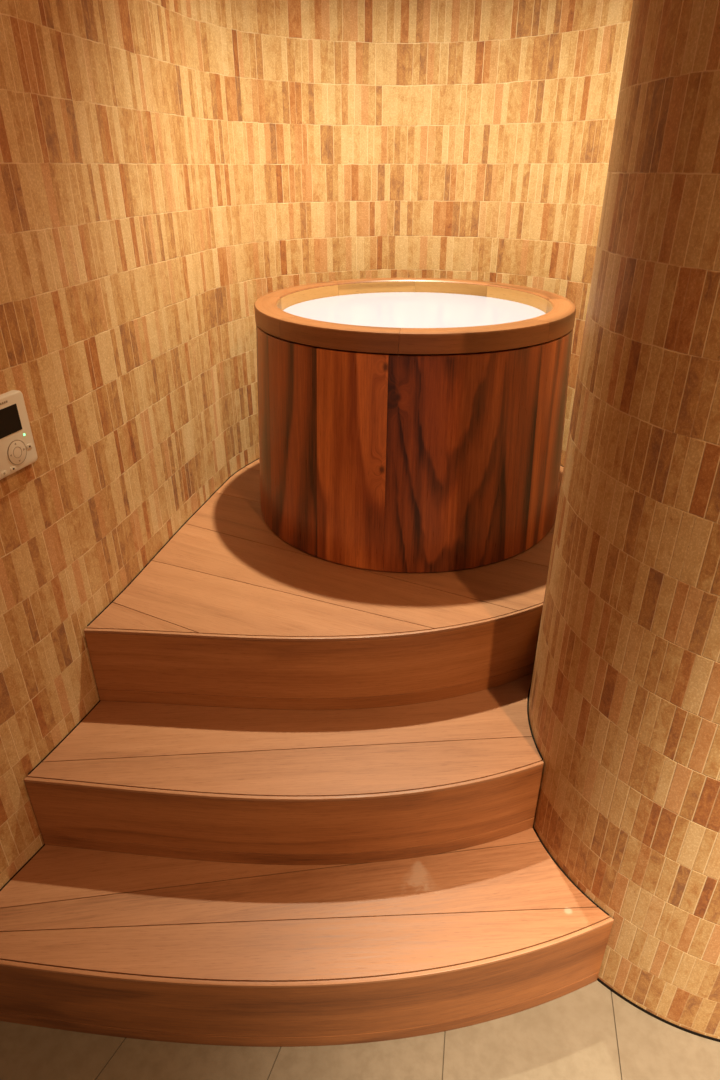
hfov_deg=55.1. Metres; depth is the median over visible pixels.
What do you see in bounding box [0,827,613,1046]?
step
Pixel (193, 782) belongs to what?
step
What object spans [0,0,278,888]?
wall
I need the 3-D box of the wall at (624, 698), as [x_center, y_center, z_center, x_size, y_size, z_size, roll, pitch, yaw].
[1.218,-0.230,0.670,1.914,2.414,0.553,10,30,19]
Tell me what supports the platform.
on the step at (193, 782)
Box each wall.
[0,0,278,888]
[263,0,632,465]
[529,0,719,1038]
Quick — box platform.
[84,458,563,709]
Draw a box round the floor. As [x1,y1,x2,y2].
[0,981,719,1079]
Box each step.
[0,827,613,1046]
[24,673,543,864]
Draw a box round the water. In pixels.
[283,292,545,327]
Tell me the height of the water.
0.434 m
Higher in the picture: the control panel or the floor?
the control panel
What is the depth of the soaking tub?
1.45 m
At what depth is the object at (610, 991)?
1.18 m
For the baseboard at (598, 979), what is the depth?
1.22 m
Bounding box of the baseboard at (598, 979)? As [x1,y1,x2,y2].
[597,978,719,1041]
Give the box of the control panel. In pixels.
[0,390,37,479]
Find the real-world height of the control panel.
0.120 m
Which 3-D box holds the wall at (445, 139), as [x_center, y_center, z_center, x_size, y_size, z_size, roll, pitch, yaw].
[0.348,-0.793,1.720,0.618,2.420,1.211,-23,36,-35]
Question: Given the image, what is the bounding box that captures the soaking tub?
[254,278,575,572]

